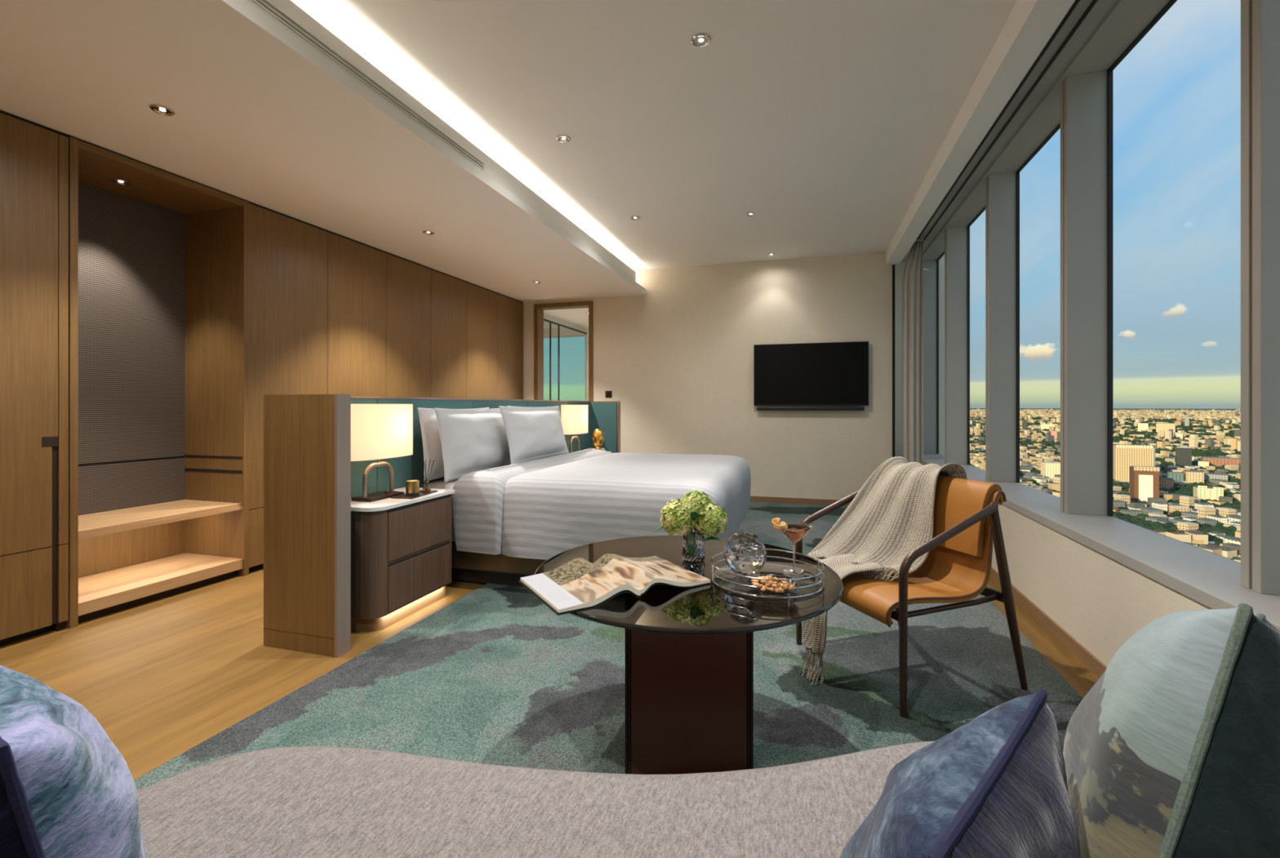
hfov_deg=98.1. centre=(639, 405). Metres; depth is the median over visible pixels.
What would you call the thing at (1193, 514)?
apartment block
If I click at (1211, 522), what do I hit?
apartment block
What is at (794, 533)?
cocktail glass
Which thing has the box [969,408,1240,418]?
ground
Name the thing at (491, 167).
trim
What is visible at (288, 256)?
wall panel
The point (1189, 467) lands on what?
apartment block
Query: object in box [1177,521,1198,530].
apartment block
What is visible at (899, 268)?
wall
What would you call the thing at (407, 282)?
wardrobe
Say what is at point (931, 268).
window
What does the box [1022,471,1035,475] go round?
apartment block
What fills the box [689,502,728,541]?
hydrangea
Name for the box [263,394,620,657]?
partition
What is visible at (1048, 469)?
tower block
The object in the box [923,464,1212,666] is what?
wall
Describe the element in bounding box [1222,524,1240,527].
apartment block
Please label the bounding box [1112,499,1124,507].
apartment block
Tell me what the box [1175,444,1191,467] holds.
tower block
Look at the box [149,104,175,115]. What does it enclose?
recessed light
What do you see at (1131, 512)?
apartment block
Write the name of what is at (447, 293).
wardrobe
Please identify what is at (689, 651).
coffee table
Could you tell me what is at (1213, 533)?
apartment block
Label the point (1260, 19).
column
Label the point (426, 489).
reed diffuser
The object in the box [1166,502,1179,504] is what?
apartment block
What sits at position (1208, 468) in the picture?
apartment block
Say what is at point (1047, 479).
apartment block
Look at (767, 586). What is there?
bowl
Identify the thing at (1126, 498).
apartment block
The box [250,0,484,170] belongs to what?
grille
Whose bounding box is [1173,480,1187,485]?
apartment block
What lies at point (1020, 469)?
apartment block
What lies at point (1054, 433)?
tower block
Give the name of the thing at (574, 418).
table lamp
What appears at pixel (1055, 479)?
apartment block
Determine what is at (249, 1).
trim
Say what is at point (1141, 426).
tower block
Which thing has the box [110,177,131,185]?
recessed light
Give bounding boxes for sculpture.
[591,428,604,448]
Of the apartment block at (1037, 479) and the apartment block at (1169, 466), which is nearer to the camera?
the apartment block at (1037, 479)
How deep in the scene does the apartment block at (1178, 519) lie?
672.30 m
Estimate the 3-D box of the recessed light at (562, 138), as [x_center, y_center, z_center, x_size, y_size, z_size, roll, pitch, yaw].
[-0.491,-1.715,3.569,0.092,0.008,0.092,0,0,17]
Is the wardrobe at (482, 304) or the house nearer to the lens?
the wardrobe at (482, 304)
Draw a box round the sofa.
[137,741,933,857]
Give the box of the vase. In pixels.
[681,528,705,562]
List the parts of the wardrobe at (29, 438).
panel, handle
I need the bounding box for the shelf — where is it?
[78,552,243,616]
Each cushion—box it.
[0,665,146,857]
[839,688,1080,857]
[1062,603,1279,857]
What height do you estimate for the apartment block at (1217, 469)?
15.896 m
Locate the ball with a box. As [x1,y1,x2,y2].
[723,532,766,575]
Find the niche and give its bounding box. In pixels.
[64,136,248,628]
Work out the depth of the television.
6.36 m
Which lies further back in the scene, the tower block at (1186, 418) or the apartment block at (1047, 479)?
the tower block at (1186, 418)
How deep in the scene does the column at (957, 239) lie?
5.47 m
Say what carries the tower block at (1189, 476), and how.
on the ground
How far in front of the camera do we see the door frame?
7.41 m
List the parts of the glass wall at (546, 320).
post, post, rail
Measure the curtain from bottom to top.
2.900 m
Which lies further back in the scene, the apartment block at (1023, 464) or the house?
the apartment block at (1023, 464)
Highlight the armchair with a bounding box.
[795,475,1027,717]
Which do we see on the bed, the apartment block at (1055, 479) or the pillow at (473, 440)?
the pillow at (473, 440)
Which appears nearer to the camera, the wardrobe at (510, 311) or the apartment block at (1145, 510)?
the wardrobe at (510, 311)
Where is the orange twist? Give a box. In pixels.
[771,517,787,530]
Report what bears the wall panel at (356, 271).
on the floor
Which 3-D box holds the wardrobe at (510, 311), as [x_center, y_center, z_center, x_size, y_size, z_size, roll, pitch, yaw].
[-1.928,-0.117,7.244,0.560,2.535,0.648,0,0,17]
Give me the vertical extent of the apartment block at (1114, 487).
15.282 m
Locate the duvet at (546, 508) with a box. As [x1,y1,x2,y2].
[451,448,751,559]
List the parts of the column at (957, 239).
frame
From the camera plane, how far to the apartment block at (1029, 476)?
1085.14 m
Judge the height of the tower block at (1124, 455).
77.500 m
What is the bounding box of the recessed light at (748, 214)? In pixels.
[745,212,755,216]
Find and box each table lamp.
[351,404,413,502]
[560,404,587,453]
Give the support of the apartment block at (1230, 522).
on the ground
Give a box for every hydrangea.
[653,497,697,536]
[681,489,712,552]
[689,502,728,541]
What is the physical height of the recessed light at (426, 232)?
0.008 m
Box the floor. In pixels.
[0,567,1098,780]
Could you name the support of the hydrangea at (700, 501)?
in the vase
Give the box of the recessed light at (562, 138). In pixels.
[555,134,570,142]
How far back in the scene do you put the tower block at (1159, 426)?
2876.46 m
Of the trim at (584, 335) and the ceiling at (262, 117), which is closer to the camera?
the ceiling at (262, 117)
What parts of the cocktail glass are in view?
stem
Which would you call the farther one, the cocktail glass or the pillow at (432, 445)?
the pillow at (432, 445)
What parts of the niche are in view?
panel, panel, panel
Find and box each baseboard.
[750,495,851,506]
[989,566,1106,678]
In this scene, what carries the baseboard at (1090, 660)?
attached to the wall at (1098, 600)
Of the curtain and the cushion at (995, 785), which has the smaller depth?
the cushion at (995, 785)
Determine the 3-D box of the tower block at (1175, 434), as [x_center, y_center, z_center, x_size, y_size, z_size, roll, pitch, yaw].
[2298.341,133.550,2372.370,27.000,35.200,20.000,0,0,44]
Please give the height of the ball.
0.135 m
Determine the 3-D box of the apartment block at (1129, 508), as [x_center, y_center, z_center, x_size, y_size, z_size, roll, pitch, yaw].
[692.234,146.516,776.119,9.494,9.269,12.633,0,0,4]
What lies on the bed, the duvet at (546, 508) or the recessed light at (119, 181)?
the duvet at (546, 508)
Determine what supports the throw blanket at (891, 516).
on the armchair
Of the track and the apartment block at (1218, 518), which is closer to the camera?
the track
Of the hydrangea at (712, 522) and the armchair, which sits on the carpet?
the armchair
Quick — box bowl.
[745,575,799,595]
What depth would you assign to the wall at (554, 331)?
10.23 m
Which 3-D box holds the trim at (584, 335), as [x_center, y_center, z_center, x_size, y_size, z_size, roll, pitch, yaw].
[-1.501,-0.228,10.412,1.075,2.155,0.040,0,0,17]
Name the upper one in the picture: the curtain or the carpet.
the curtain
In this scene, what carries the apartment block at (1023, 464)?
on the ground
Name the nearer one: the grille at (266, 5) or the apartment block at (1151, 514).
the grille at (266, 5)
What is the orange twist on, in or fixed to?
on the cocktail glass
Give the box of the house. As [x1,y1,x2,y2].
[1112,506,1119,511]
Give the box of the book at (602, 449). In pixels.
[584,448,604,450]
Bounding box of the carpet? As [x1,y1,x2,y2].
[133,501,1083,790]
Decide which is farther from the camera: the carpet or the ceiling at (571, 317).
the ceiling at (571, 317)
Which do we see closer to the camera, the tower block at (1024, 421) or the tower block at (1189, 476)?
the tower block at (1189, 476)
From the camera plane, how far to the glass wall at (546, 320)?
9.03 m
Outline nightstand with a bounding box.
[351,487,454,631]
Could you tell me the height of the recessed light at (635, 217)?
0.008 m
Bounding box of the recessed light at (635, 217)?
[630,215,639,220]
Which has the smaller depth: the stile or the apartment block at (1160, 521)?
the stile
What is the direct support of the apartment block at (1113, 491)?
on the ground
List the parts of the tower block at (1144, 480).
crown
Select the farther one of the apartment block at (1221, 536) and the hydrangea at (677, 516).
the apartment block at (1221, 536)
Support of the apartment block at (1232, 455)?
on the ground
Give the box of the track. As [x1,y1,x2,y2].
[901,0,1117,262]
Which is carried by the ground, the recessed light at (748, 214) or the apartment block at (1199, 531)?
the apartment block at (1199, 531)
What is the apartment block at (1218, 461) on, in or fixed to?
on the ground
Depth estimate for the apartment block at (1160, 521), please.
673.28 m
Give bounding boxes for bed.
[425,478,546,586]
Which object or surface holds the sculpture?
on the book at (602, 449)
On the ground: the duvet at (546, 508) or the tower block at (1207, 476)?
the tower block at (1207, 476)
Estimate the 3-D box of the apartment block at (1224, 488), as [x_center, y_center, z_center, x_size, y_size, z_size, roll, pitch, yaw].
[984.317,144.605,930.314,12.311,13.089,14.612,0,0,8]
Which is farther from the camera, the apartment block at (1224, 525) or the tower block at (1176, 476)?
the tower block at (1176, 476)
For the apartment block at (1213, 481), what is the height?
14.690 m
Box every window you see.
[923,251,944,453]
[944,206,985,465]
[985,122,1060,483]
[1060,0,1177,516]
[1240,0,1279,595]
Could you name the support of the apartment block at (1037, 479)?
on the ground
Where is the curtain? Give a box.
[902,239,923,465]
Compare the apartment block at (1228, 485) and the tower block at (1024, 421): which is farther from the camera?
the tower block at (1024, 421)
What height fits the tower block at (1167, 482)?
26.200 m
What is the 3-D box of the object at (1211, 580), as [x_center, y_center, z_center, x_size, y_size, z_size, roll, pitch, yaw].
[2.174,0.601,2.509,0.349,0.046,9.050,0,0,17]
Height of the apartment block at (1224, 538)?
13.868 m
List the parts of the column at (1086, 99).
frame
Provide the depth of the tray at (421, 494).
3.10 m
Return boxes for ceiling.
[0,0,645,302]
[290,0,1017,270]
[543,307,588,328]
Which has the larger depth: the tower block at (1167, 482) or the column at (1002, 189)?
the tower block at (1167, 482)
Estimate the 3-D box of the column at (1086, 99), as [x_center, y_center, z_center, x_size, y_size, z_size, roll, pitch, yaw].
[2.216,-0.594,2.390,0.202,2.343,1.321,0,0,17]
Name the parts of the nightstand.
drawer, drawer, finger pull, finger pull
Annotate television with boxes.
[753,341,868,405]
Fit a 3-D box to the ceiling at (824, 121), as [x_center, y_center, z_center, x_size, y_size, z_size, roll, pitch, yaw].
[0.071,-1.760,2.760,3.240,0.080,8.330,0,0,17]
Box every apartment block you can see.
[1019,468,1030,471]
[1021,462,1031,466]
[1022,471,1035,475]
[1027,474,1042,479]
[1033,477,1046,482]
[1045,478,1053,482]
[1053,476,1060,483]
[1112,485,1121,491]
[1112,489,1122,493]
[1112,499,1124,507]
[1113,493,1130,508]
[1120,509,1142,516]
[1128,506,1140,510]
[1140,506,1163,514]
[1145,515,1167,521]
[1147,512,1166,517]
[1151,501,1167,511]
[1155,520,1177,525]
[1164,457,1174,462]
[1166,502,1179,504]
[1167,465,1181,468]
[1168,505,1189,512]
[1169,518,1191,522]
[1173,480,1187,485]
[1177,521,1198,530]
[1179,495,1194,506]
[1181,511,1197,518]
[1182,516,1196,520]
[1184,465,1195,469]
[1185,530,1202,533]
[1194,502,1213,509]
[1195,518,1216,526]
[1197,506,1215,518]
[1204,466,1214,470]
[1206,515,1227,523]
[1207,531,1226,535]
[1208,479,1228,484]
[1214,534,1233,539]
[1216,468,1228,472]
[1216,506,1236,516]
[1222,487,1235,489]
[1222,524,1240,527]
[1223,537,1240,542]
[1224,464,1239,470]
[1224,514,1240,517]
[1225,515,1240,522]
[1226,483,1239,488]
[1226,537,1240,544]
[1229,521,1240,524]
[1230,489,1240,492]
[1231,453,1239,457]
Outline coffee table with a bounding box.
[534,535,844,774]
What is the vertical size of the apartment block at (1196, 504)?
17.924 m
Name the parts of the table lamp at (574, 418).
lamp shade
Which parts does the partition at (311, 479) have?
teal panel, teal panel, panel, teal panel, teal panel, teal panel, teal panel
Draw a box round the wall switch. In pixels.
[605,391,612,397]
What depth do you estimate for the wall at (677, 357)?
6.65 m
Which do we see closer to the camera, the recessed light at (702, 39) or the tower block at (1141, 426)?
the recessed light at (702, 39)
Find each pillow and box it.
[417,407,488,482]
[434,408,511,482]
[498,405,568,464]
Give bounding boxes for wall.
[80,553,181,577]
[523,252,892,499]
[543,318,586,399]
[543,326,588,400]
[894,254,944,457]
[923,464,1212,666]
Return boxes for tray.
[390,489,437,498]
[711,548,824,599]
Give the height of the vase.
0.101 m
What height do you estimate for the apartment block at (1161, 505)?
19.659 m
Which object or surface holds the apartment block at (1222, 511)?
on the ground
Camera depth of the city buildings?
2048.70 m
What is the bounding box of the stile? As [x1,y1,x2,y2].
[49,133,68,631]
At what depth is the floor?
2.49 m
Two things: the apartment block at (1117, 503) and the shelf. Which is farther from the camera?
the apartment block at (1117, 503)
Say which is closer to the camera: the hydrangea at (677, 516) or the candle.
the hydrangea at (677, 516)
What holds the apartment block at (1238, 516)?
on the ground
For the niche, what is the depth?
3.64 m
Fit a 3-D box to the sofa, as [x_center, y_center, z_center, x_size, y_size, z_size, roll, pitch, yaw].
[-0.053,0.808,0.636,2.248,0.653,1.646,0,0,17]
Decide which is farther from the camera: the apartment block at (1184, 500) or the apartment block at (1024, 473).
the apartment block at (1024, 473)
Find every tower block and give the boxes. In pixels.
[1022,419,1026,430]
[1040,422,1054,429]
[1040,462,1060,478]
[1050,430,1057,439]
[1112,444,1155,484]
[1129,466,1168,502]
[1137,422,1148,430]
[1155,422,1175,432]
[1160,477,1173,488]
[1166,471,1183,480]
[1173,432,1182,439]
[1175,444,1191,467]
[1183,470,1204,483]
[1184,416,1189,426]
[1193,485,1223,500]
[1198,460,1208,467]
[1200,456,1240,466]
[1204,472,1227,479]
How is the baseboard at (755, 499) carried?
attached to the wall at (677, 357)
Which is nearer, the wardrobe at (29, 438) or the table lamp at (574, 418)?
the wardrobe at (29, 438)
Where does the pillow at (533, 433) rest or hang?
on the duvet at (546, 508)
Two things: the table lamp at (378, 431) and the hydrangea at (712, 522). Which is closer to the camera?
the hydrangea at (712, 522)
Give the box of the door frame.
[533,300,593,401]
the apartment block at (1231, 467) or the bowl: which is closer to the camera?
the bowl
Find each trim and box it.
[0,109,523,302]
[247,0,645,289]
[268,0,635,281]
[543,334,585,337]
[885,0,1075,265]
[892,264,894,457]
[916,0,1097,241]
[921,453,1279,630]
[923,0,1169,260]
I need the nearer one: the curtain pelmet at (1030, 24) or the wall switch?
the curtain pelmet at (1030, 24)
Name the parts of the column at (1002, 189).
frame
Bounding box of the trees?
[969,416,1240,559]
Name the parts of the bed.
mattress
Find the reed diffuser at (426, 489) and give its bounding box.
[420,459,434,492]
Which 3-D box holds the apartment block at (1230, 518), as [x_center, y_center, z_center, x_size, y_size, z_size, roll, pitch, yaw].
[734.258,144.249,685.128,9.288,13.801,15.129,0,0,-2]
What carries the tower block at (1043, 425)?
on the ground
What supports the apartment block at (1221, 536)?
on the ground
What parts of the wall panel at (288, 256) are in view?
panel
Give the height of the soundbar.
0.044 m
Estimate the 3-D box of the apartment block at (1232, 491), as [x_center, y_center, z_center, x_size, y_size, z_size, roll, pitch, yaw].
[979.822,144.784,911.350,14.675,12.731,10.000,0,0,-11]
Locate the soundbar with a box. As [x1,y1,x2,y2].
[756,406,864,410]
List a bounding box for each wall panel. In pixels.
[248,203,327,571]
[327,231,386,396]
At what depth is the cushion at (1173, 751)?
0.59 m
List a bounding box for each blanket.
[797,456,967,684]
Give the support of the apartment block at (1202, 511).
on the ground
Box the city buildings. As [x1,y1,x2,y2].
[969,408,1240,562]
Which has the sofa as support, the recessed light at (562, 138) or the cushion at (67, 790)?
the cushion at (67, 790)
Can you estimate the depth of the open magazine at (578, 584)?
1.67 m
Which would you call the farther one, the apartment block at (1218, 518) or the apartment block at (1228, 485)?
the apartment block at (1228, 485)
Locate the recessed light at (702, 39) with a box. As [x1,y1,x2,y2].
[691,32,711,46]
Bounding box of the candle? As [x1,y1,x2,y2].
[405,480,419,496]
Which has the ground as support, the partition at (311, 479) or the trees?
the trees
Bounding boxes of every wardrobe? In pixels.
[0,112,58,644]
[386,253,430,397]
[430,269,466,398]
[466,282,497,399]
[497,293,523,399]
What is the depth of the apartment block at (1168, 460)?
1389.95 m
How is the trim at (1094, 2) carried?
attached to the wall at (899, 268)
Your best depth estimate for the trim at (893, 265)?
6.18 m
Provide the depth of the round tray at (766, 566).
1.66 m
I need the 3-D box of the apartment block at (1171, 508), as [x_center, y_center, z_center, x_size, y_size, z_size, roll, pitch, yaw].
[722.877,142.685,744.954,18.434,16.931,8.927,0,0,7]
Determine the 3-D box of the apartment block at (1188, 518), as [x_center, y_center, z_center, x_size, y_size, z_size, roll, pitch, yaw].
[682.027,144.775,688.032,10.166,12.750,9.449,0,0,-6]
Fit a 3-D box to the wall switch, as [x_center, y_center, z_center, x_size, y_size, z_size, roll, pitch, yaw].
[-0.403,-0.150,7.137,0.086,0.086,0.011,0,0,17]
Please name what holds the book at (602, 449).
on the book
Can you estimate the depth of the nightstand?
2.93 m
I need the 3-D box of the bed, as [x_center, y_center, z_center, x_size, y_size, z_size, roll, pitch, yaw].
[-0.260,0.814,4.283,1.855,0.642,1.970,0,0,17]
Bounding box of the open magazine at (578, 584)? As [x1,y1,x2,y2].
[519,553,711,615]
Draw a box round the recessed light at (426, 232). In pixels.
[422,230,434,234]
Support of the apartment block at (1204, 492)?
on the ground
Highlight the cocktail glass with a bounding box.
[780,524,813,573]
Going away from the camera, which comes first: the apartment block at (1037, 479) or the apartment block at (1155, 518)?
the apartment block at (1155, 518)
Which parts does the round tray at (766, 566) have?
post, rail, rail, rail, post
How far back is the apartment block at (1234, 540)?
559.95 m
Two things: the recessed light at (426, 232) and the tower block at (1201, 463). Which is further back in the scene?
the tower block at (1201, 463)
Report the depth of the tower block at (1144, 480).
837.51 m
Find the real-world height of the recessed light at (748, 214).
0.008 m
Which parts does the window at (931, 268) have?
frame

